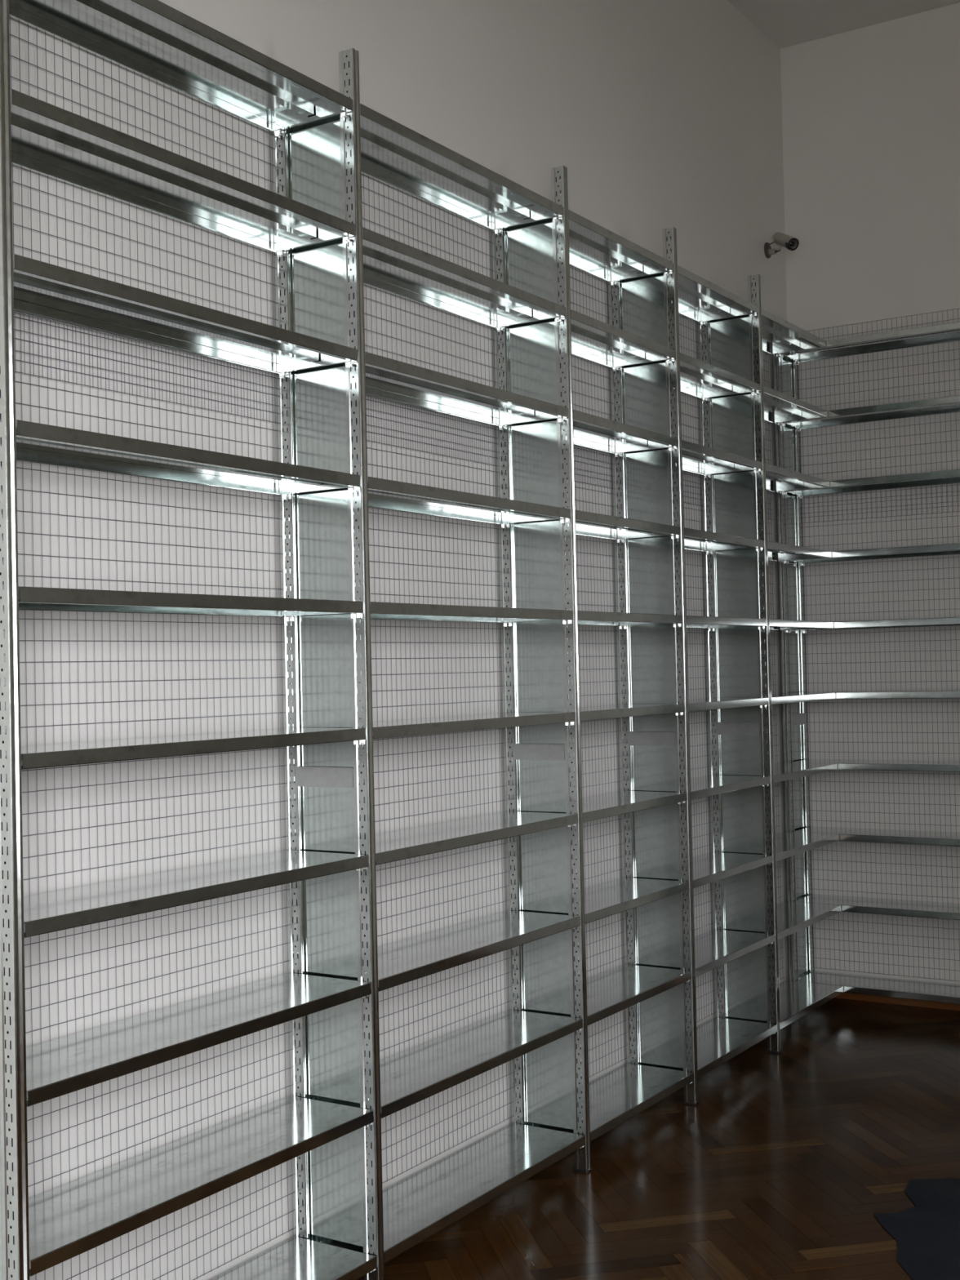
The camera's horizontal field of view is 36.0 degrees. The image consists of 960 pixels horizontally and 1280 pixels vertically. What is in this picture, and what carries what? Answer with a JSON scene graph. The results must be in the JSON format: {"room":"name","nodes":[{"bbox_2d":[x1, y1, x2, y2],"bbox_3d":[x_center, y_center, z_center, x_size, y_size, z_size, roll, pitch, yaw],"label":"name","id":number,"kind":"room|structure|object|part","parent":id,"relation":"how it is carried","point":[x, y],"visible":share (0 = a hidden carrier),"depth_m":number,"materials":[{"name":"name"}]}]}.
{"room":"storage room","nodes":[
{"label":"storage room","id":0,"kind":"room"},
{"bbox_2d":[8,0,789,1279],"bbox_3d":[-1.308,-0.657,3.386,0.250,4.968,11.025,-2,-1,33],"label":"wall","id":1,"kind":"structure","parent":0,"point":[659,114],"depth_m":4.36,"materials":[{"name":"white paint"}]},
{"bbox_2d":[764,231,799,258],"bbox_3d":[1.535,-2.018,7.487,0.108,0.129,0.215,0,-1,-35],"label":"camera","id":2,"kind":"object","parent":1,"relation":"attached to","point":[791,243],"visible":1,"depth_m":7.47,"materials":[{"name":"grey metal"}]},
{"bbox_3d":[1.473,-1.992,7.549,0.012,0.081,0.081,-2,-1,33],"label":"plate","id":3,"kind":"part","parent":2,"relation":"part of","materials":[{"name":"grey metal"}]},
{"bbox_2d":[772,231,799,244],"bbox_3d":[1.548,-2.034,7.465,0.066,0.097,0.164,-1,-1,-18],"label":"hood","id":4,"kind":"object","parent":2,"relation":"attached to","point":[779,237],"depth_m":7.44,"materials":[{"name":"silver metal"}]},
{"bbox_2d":[356,997,959,1279],"bbox_3d":[0.371,1.869,2.286,4.326,0.200,11.301,-2,-1,33],"label":"floor","id":5,"kind":"structure","parent":0,"point":[784,1164],"depth_m":5.00,"materials":[{"name":"brown wood"}]},
{"bbox_2d":[0,0,384,1279],"bbox_3d":[-0.766,0.086,3.664,0.314,3.470,1.255,-2,-1,33],"label":"shelving unit","id":6,"kind":"object","parent":5,"relation":"on","point":[312,215],"visible":1,"depth_m":3.85,"materials":[{"name":"metal"}]},
{"bbox_3d":[-1.072,1.058,3.131,0.202,1.349,0.007,-2,-1,33],"label":"panel","id":7,"kind":"part","parent":6,"relation":"part of","materials":[{"name":"metal"}]},
{"bbox_3d":[-0.987,0.076,3.082,0.050,3.464,0.034,-2,-1,33],"label":"post","id":8,"kind":"part","parent":6,"relation":"part of","materials":[{"name":"metal"}]},
{"bbox_3d":[-0.799,-1.488,3.693,0.296,0.033,1.182,-2,-1,33],"label":"shelf","id":9,"kind":"part","parent":6,"relation":"part of","materials":[{"name":"metal"}]},
{"bbox_3d":[-0.791,-1.139,3.687,0.296,0.033,1.182,-2,-1,33],"label":"shelf","id":10,"kind":"part","parent":6,"relation":"part of","materials":[{"name":"metal"}]},
{"bbox_3d":[-0.783,-0.789,3.680,0.296,0.033,1.182,-2,-1,33],"label":"shelf","id":11,"kind":"part","parent":6,"relation":"part of","materials":[{"name":"metal"}]},
{"bbox_3d":[-0.775,-0.439,3.673,0.296,0.033,1.182,-2,-1,33],"label":"shelf","id":12,"kind":"part","parent":6,"relation":"part of","materials":[{"name":"metal"}]},
{"bbox_3d":[-0.767,-0.089,3.666,0.296,0.033,1.182,-2,-1,33],"label":"shelf","id":13,"kind":"part","parent":6,"relation":"part of","materials":[{"name":"metal"}]},
{"bbox_3d":[-0.760,0.261,3.659,0.296,0.033,1.182,-2,-1,33],"label":"shelf","id":14,"kind":"part","parent":6,"relation":"part of","materials":[{"name":"metal"}]},
{"bbox_3d":[-0.752,0.611,3.652,0.296,0.033,1.182,-2,-1,33],"label":"shelf","id":15,"kind":"part","parent":6,"relation":"part of","materials":[{"name":"metal"}]},
{"bbox_3d":[-0.744,0.961,3.646,0.296,0.033,1.182,-2,-1,33],"label":"shelf","id":16,"kind":"part","parent":6,"relation":"part of","materials":[{"name":"metal"}]},
{"bbox_3d":[-0.736,1.310,3.639,0.296,0.033,1.182,-2,-1,33],"label":"shelf","id":17,"kind":"part","parent":6,"relation":"part of","materials":[{"name":"metal"}]},
{"bbox_3d":[-0.538,0.089,4.242,0.050,3.464,0.034,-2,-1,33],"label":"post","id":18,"kind":"part","parent":6,"relation":"part of","materials":[{"name":"metal"}]},
{"bbox_3d":[-0.728,1.708,3.631,0.296,0.033,1.182,-2,-1,33],"label":"shelf","id":19,"kind":"part","parent":6,"relation":"part of","materials":[{"name":"metal"}]},
{"bbox_3d":[-0.450,-0.572,4.189,0.202,1.912,0.007,-2,-1,33],"label":"panel","id":20,"kind":"part","parent":6,"relation":"part of","materials":[{"name":"metal"}]},
{"bbox_3d":[-0.430,0.386,4.171,0.206,0.056,0.034,-2,-1,33],"label":"joint plate","id":21,"kind":"part","parent":6,"relation":"part of","materials":[{"name":"metal"}]},
{"bbox_3d":[-0.413,1.063,4.157,0.202,1.349,0.007,-2,-1,33],"label":"panel","id":22,"kind":"part","parent":6,"relation":"part of","materials":[{"name":"metal"}]},
{"bbox_3d":[-0.329,0.082,4.107,0.050,3.464,0.034,-2,-1,33],"label":"post","id":23,"kind":"part","parent":6,"relation":"part of","materials":[{"name":"metal"}]},
{"bbox_2d":[349,103,591,1263],"bbox_3d":[-0.106,0.091,4.693,0.314,3.470,1.195,-2,-1,33],"label":"shelving unit","id":24,"kind":"object","parent":5,"relation":"on","point":[526,309],"visible":0.94,"depth_m":5.05,"materials":[{"name":"metal"}]},
{"bbox_3d":[-0.147,-1.483,4.708,0.296,0.033,1.155,-2,-1,33],"label":"shelf","id":25,"kind":"part","parent":24,"relation":"part of","materials":[{"name":"metal"}]},
{"bbox_3d":[-0.140,-1.133,4.701,0.296,0.033,1.155,-2,-1,33],"label":"shelf","id":26,"kind":"part","parent":24,"relation":"part of","materials":[{"name":"metal"}]},
{"bbox_3d":[-0.132,-0.783,4.694,0.296,0.033,1.155,-2,-1,33],"label":"shelf","id":27,"kind":"part","parent":24,"relation":"part of","materials":[{"name":"metal"}]},
{"bbox_3d":[-0.124,-0.433,4.687,0.296,0.033,1.155,-2,-1,33],"label":"shelf","id":28,"kind":"part","parent":24,"relation":"part of","materials":[{"name":"metal"}]},
{"bbox_3d":[-0.116,-0.084,4.681,0.296,0.033,1.155,-2,-1,33],"label":"shelf","id":29,"kind":"part","parent":24,"relation":"part of","materials":[{"name":"metal"}]},
{"bbox_3d":[-0.108,0.266,4.674,0.296,0.033,1.155,-2,-1,33],"label":"shelf","id":30,"kind":"part","parent":24,"relation":"part of","materials":[{"name":"metal"}]},
{"bbox_3d":[-0.101,0.616,4.667,0.296,0.033,1.155,-2,-1,33],"label":"shelf","id":31,"kind":"part","parent":24,"relation":"part of","materials":[{"name":"metal"}]},
{"bbox_3d":[-0.093,0.966,4.660,0.296,0.033,1.155,-2,-1,33],"label":"shelf","id":32,"kind":"part","parent":24,"relation":"part of","materials":[{"name":"metal"}]},
{"bbox_3d":[-0.085,1.316,4.653,0.296,0.033,1.155,-2,-1,33],"label":"shelf","id":33,"kind":"part","parent":24,"relation":"part of","materials":[{"name":"metal"}]},
{"bbox_3d":[-0.076,1.713,4.646,0.296,0.033,1.155,-2,-1,33],"label":"shelf","id":34,"kind":"part","parent":24,"relation":"part of","materials":[{"name":"metal"}]},
{"bbox_3d":[0.106,0.094,5.245,0.050,3.464,0.034,-2,-1,33],"label":"post","id":35,"kind":"part","parent":24,"relation":"part of","materials":[{"name":"metal"}]},
{"bbox_3d":[0.194,-0.567,5.192,0.202,1.912,0.007,-2,-1,33],"label":"panel","id":36,"kind":"part","parent":24,"relation":"part of","materials":[{"name":"metal"}]},
{"bbox_3d":[0.214,0.392,5.175,0.206,0.056,0.034,-2,-1,33],"label":"joint plate","id":37,"kind":"part","parent":24,"relation":"part of","materials":[{"name":"metal"}]},
{"bbox_3d":[0.231,1.069,5.160,0.202,1.349,0.007,-2,-1,33],"label":"panel","id":38,"kind":"part","parent":24,"relation":"part of","materials":[{"name":"metal"}]},
{"bbox_3d":[0.316,0.087,5.111,0.050,3.464,0.034,-2,-1,33],"label":"post","id":39,"kind":"part","parent":24,"relation":"part of","materials":[{"name":"metal"}]},
{"bbox_2d":[500,209,699,1142],"bbox_3d":[0.456,0.096,5.568,0.314,3.470,0.892,-2,-1,33],"label":"shelving unit","id":40,"kind":"object","parent":5,"relation":"on","point":[659,987],"visible":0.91,"depth_m":5.88,"materials":[{"name":"metal"}]},
{"bbox_3d":[0.454,0.271,5.549,0.296,0.033,0.852,-2,-1,33],"label":"shelf","id":41,"kind":"part","parent":40,"relation":"part of","materials":[{"name":"metal"}]},
{"bbox_3d":[0.461,0.621,5.543,0.296,0.033,0.852,-2,-1,33],"label":"shelf","id":42,"kind":"part","parent":40,"relation":"part of","materials":[{"name":"metal"}]},
{"bbox_3d":[0.477,1.320,5.529,0.296,0.033,0.852,-2,-1,33],"label":"shelf","id":43,"kind":"part","parent":40,"relation":"part of","materials":[{"name":"metal"}]},
{"bbox_3d":[0.414,-1.478,5.583,0.296,0.033,0.852,-2,-1,33],"label":"shelf","id":44,"kind":"part","parent":40,"relation":"part of","materials":[{"name":"metal"}]},
{"bbox_3d":[0.422,-1.129,5.577,0.296,0.033,0.852,-2,-1,33],"label":"shelf","id":45,"kind":"part","parent":40,"relation":"part of","materials":[{"name":"metal"}]},
{"bbox_3d":[0.430,-0.779,5.570,0.296,0.033,0.852,-2,-1,33],"label":"shelf","id":46,"kind":"part","parent":40,"relation":"part of","materials":[{"name":"metal"}]},
{"bbox_3d":[0.586,0.098,5.993,0.050,3.464,0.034,-2,-1,33],"label":"post","id":47,"kind":"part","parent":40,"relation":"part of","materials":[{"name":"metal"}]},
{"bbox_3d":[0.438,-0.429,5.563,0.296,0.033,0.852,-2,-1,33],"label":"shelf","id":48,"kind":"part","parent":40,"relation":"part of","materials":[{"name":"metal"}]},
{"bbox_3d":[0.446,-0.079,5.556,0.296,0.033,0.852,-2,-1,33],"label":"shelf","id":49,"kind":"part","parent":40,"relation":"part of","materials":[{"name":"metal"}]},
{"bbox_3d":[0.469,0.970,5.536,0.296,0.033,0.852,-2,-1,33],"label":"shelf","id":50,"kind":"part","parent":40,"relation":"part of","materials":[{"name":"metal"}]},
{"bbox_3d":[0.486,1.718,5.521,0.296,0.033,0.852,-2,-1,33],"label":"shelf","id":51,"kind":"part","parent":40,"relation":"part of","materials":[{"name":"metal"}]},
{"bbox_3d":[0.674,-0.563,5.940,0.202,1.912,0.007,-2,-1,33],"label":"panel","id":52,"kind":"part","parent":40,"relation":"part of","materials":[{"name":"metal"}]},
{"bbox_3d":[0.694,0.395,5.922,0.206,0.056,0.034,-2,-1,33],"label":"joint plate","id":53,"kind":"part","parent":40,"relation":"part of","materials":[{"name":"metal"}]},
{"bbox_3d":[0.711,1.073,5.908,0.202,1.349,0.007,-2,-1,33],"label":"panel","id":54,"kind":"part","parent":40,"relation":"part of","materials":[{"name":"metal"}]},
{"bbox_3d":[0.795,0.091,5.859,0.050,3.464,0.034,-2,-1,33],"label":"post","id":55,"kind":"part","parent":40,"relation":"part of","materials":[{"name":"metal"}]},
{"bbox_2d":[615,265,781,1078],"bbox_3d":[0.934,0.100,6.312,0.314,3.470,0.883,-2,-1,33],"label":"shelving unit","id":56,"kind":"object","parent":5,"relation":"on","point":[741,948],"visible":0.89,"depth_m":6.63,"materials":[{"name":"metal"}]},
{"bbox_3d":[0.931,0.275,6.293,0.296,0.033,0.843,-2,-1,33],"label":"shelf","id":57,"kind":"part","parent":56,"relation":"part of","materials":[{"name":"metal"}]},
{"bbox_3d":[0.939,0.625,6.287,0.296,0.033,0.843,-2,-1,33],"label":"shelf","id":58,"kind":"part","parent":56,"relation":"part of","materials":[{"name":"metal"}]},
{"bbox_3d":[0.947,0.974,6.280,0.296,0.033,0.843,-2,-1,33],"label":"shelf","id":59,"kind":"part","parent":56,"relation":"part of","materials":[{"name":"metal"}]},
{"bbox_3d":[0.955,1.324,6.273,0.296,0.033,0.843,-2,-1,33],"label":"shelf","id":60,"kind":"part","parent":56,"relation":"part of","materials":[{"name":"metal"}]},
{"bbox_3d":[0.964,1.722,6.265,0.296,0.033,0.843,-2,-1,33],"label":"shelf","id":61,"kind":"part","parent":56,"relation":"part of","materials":[{"name":"metal"}]},
{"bbox_3d":[1.062,0.102,6.734,0.050,3.464,0.034,-2,-1,33],"label":"post","id":62,"kind":"part","parent":56,"relation":"part of","materials":[{"name":"metal"}]},
{"bbox_3d":[0.892,-1.475,6.328,0.296,0.033,0.843,-2,-1,33],"label":"shelf","id":63,"kind":"part","parent":56,"relation":"part of","materials":[{"name":"metal"}]},
{"bbox_3d":[0.900,-1.125,6.321,0.296,0.033,0.843,-2,-1,33],"label":"shelf","id":64,"kind":"part","parent":56,"relation":"part of","materials":[{"name":"metal"}]},
{"bbox_3d":[0.916,-0.425,6.307,0.296,0.033,0.843,-2,-1,33],"label":"shelf","id":65,"kind":"part","parent":56,"relation":"part of","materials":[{"name":"metal"}]},
{"bbox_3d":[0.908,-0.775,6.314,0.296,0.033,0.843,-2,-1,33],"label":"shelf","id":66,"kind":"part","parent":56,"relation":"part of","materials":[{"name":"metal"}]},
{"bbox_3d":[0.923,-0.075,6.300,0.296,0.033,0.843,-2,-1,33],"label":"shelf","id":67,"kind":"part","parent":56,"relation":"part of","materials":[{"name":"metal"}]},
{"bbox_3d":[1.150,-0.559,6.681,0.202,1.912,0.007,-2,-1,33],"label":"panel","id":68,"kind":"part","parent":56,"relation":"part of","materials":[{"name":"metal"}]},
{"bbox_3d":[1.169,0.399,6.663,0.206,0.056,0.034,-2,-1,33],"label":"joint plate","id":69,"kind":"part","parent":56,"relation":"part of","materials":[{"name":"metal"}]},
{"bbox_3d":[1.186,1.076,6.649,0.202,1.349,0.007,-2,-1,33],"label":"panel","id":70,"kind":"part","parent":56,"relation":"part of","materials":[{"name":"metal"}]},
{"bbox_3d":[1.271,0.095,6.599,0.050,3.464,0.034,-2,-1,33],"label":"post","id":71,"kind":"part","parent":56,"relation":"part of","materials":[{"name":"metal"}]},
{"bbox_2d":[706,307,843,1029],"bbox_3d":[1.397,0.068,7.041,0.308,3.374,0.848,-2,-1,33],"label":"shelving unit","id":72,"kind":"object","parent":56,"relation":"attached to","point":[797,999],"visible":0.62,"depth_m":7.12,"materials":[{"name":"metal"}]},
{"bbox_3d":[1.422,0.978,7.021,0.296,0.033,0.843,-2,-1,33],"label":"shelf","id":73,"kind":"part","parent":72,"relation":"part of","materials":[{"name":"metal"}]},
{"bbox_3d":[1.368,-1.471,7.068,0.296,0.033,0.843,-2,-1,33],"label":"shelf","id":74,"kind":"part","parent":72,"relation":"part of","materials":[{"name":"metal"}]},
{"bbox_3d":[1.375,-1.121,7.061,0.296,0.033,0.843,-2,-1,33],"label":"shelf","id":75,"kind":"part","parent":72,"relation":"part of","materials":[{"name":"metal"}]},
{"bbox_3d":[1.383,-0.771,7.055,0.296,0.033,0.843,-2,-1,33],"label":"shelf","id":76,"kind":"part","parent":72,"relation":"part of","materials":[{"name":"metal"}]},
{"bbox_3d":[1.391,-0.421,7.048,0.296,0.033,0.843,-2,-1,33],"label":"shelf","id":77,"kind":"part","parent":72,"relation":"part of","materials":[{"name":"metal"}]},
{"bbox_3d":[1.399,-0.071,7.041,0.296,0.033,0.843,-2,-1,33],"label":"shelf","id":78,"kind":"part","parent":72,"relation":"part of","materials":[{"name":"metal"}]},
{"bbox_3d":[1.407,0.279,7.034,0.296,0.033,0.843,-2,-1,33],"label":"shelf","id":79,"kind":"part","parent":72,"relation":"part of","materials":[{"name":"metal"}]},
{"bbox_3d":[1.415,0.628,7.027,0.296,0.033,0.843,-2,-1,33],"label":"shelf","id":80,"kind":"part","parent":72,"relation":"part of","materials":[{"name":"metal"}]},
{"bbox_3d":[1.430,1.328,7.014,0.296,0.033,0.843,-2,-1,33],"label":"shelf","id":81,"kind":"part","parent":72,"relation":"part of","materials":[{"name":"metal"}]},
{"bbox_3d":[1.439,1.725,7.006,0.296,0.033,0.843,-2,-1,33],"label":"shelf","id":82,"kind":"part","parent":72,"relation":"part of","materials":[{"name":"metal"}]},
{"bbox_2d":[773,308,959,1004],"bbox_3d":[2.140,0.091,7.242,1.291,3.470,0.299,-2,-1,33],"label":"shelving unit","id":83,"kind":"object","parent":5,"relation":"on","point":[792,585],"visible":0.74,"depth_m":7.44,"materials":[{"name":"metal"}]},
{"bbox_3d":[1.547,0.106,7.479,0.034,3.464,0.050,-2,-1,33],"label":"post","id":84,"kind":"part","parent":83,"relation":"part of","materials":[{"name":"metal"}]},
{"bbox_3d":[1.597,-0.551,7.592,0.007,1.912,0.187,-2,-1,33],"label":"panel","id":85,"kind":"part","parent":83,"relation":"part of","materials":[{"name":"metal"}]},
{"bbox_3d":[1.619,0.407,7.575,0.034,0.056,0.192,-2,-1,33],"label":"joint plate","id":86,"kind":"part","parent":83,"relation":"part of","materials":[{"name":"metal"}]},
{"bbox_3d":[1.633,1.084,7.560,0.007,1.349,0.187,-2,-1,33],"label":"panel","id":87,"kind":"part","parent":83,"relation":"part of","materials":[{"name":"metal"}]},
{"bbox_3d":[1.673,0.107,7.676,0.034,3.464,0.050,-2,-1,33],"label":"post","id":88,"kind":"part","parent":83,"relation":"part of","materials":[{"name":"metal"}]},
{"bbox_3d":[2.104,-1.483,7.270,1.218,0.033,0.281,-2,-1,33],"label":"shelf","id":89,"kind":"part","parent":83,"relation":"part of","materials":[{"name":"metal"}]},
{"bbox_3d":[2.112,-1.133,7.263,1.218,0.033,0.281,-2,-1,33],"label":"shelf","id":90,"kind":"part","parent":83,"relation":"part of","materials":[{"name":"metal"}]},
{"bbox_3d":[2.119,-0.783,7.257,1.218,0.033,0.281,-2,-1,33],"label":"shelf","id":91,"kind":"part","parent":83,"relation":"part of","materials":[{"name":"metal"}]},
{"bbox_3d":[2.127,-0.434,7.250,1.218,0.033,0.281,-2,-1,33],"label":"shelf","id":92,"kind":"part","parent":83,"relation":"part of","materials":[{"name":"metal"}]},
{"bbox_3d":[2.135,-0.084,7.243,1.218,0.033,0.281,-2,-1,33],"label":"shelf","id":93,"kind":"part","parent":83,"relation":"part of","materials":[{"name":"metal"}]},
{"bbox_3d":[2.151,0.616,7.229,1.218,0.033,0.281,-2,-1,33],"label":"shelf","id":94,"kind":"part","parent":83,"relation":"part of","materials":[{"name":"metal"}]},
{"bbox_3d":[2.143,0.266,7.236,1.218,0.033,0.281,-2,-1,33],"label":"shelf","id":95,"kind":"part","parent":83,"relation":"part of","materials":[{"name":"metal"}]},
{"bbox_3d":[2.166,1.315,7.216,1.218,0.033,0.281,-2,-1,33],"label":"shelf","id":96,"kind":"part","parent":83,"relation":"part of","materials":[{"name":"metal"}]},
{"bbox_3d":[2.159,0.966,7.223,1.218,0.033,0.281,-2,-1,33],"label":"shelf","id":97,"kind":"part","parent":83,"relation":"part of","materials":[{"name":"metal"}]},
{"bbox_3d":[2.175,1.713,7.208,1.218,0.033,0.281,-2,-1,33],"label":"shelf","id":98,"kind":"part","parent":83,"relation":"part of","materials":[{"name":"metal"}]},
{"bbox_2d":[873,1177,959,1279],"bbox_3d":[1.604,1.761,4.139,1.145,0.033,1.360,-2,-1,33],"label":"plastic sheet","id":99,"kind":"object","parent":5,"relation":"on","point":[927,1234],"visible":1,"depth_m":4.46,"materials":[{"name":"black plastic"}]},
{"bbox_2d":[727,0,959,48],"bbox_3d":[0.296,-3.298,2.371,4.200,0.200,11.025,-2,-1,33],"label":"ceiling","id":100,"kind":"structure","parent":0,"point":[785,23],"depth_m":7.39,"materials":[{"name":"white paint"}]},
{"bbox_2d":[780,2,959,984],"bbox_3d":[3.264,-0.691,6.854,3.700,4.968,0.250,-2,-1,33],"label":"wall","id":101,"kind":"structure","parent":0,"point":[871,114],"depth_m":7.49,"materials":[{"name":"white paint"}]},
{"bbox_2d":[835,992,959,1010],"bbox_3d":[3.280,1.760,6.673,3.620,0.060,0.016,-2,-1,33],"label":"baseboard","id":102,"kind":"structure","parent":101,"relation":"attached to","point":[844,995],"depth_m":7.41,"materials":[{"name":"brown wood"}]}
]}

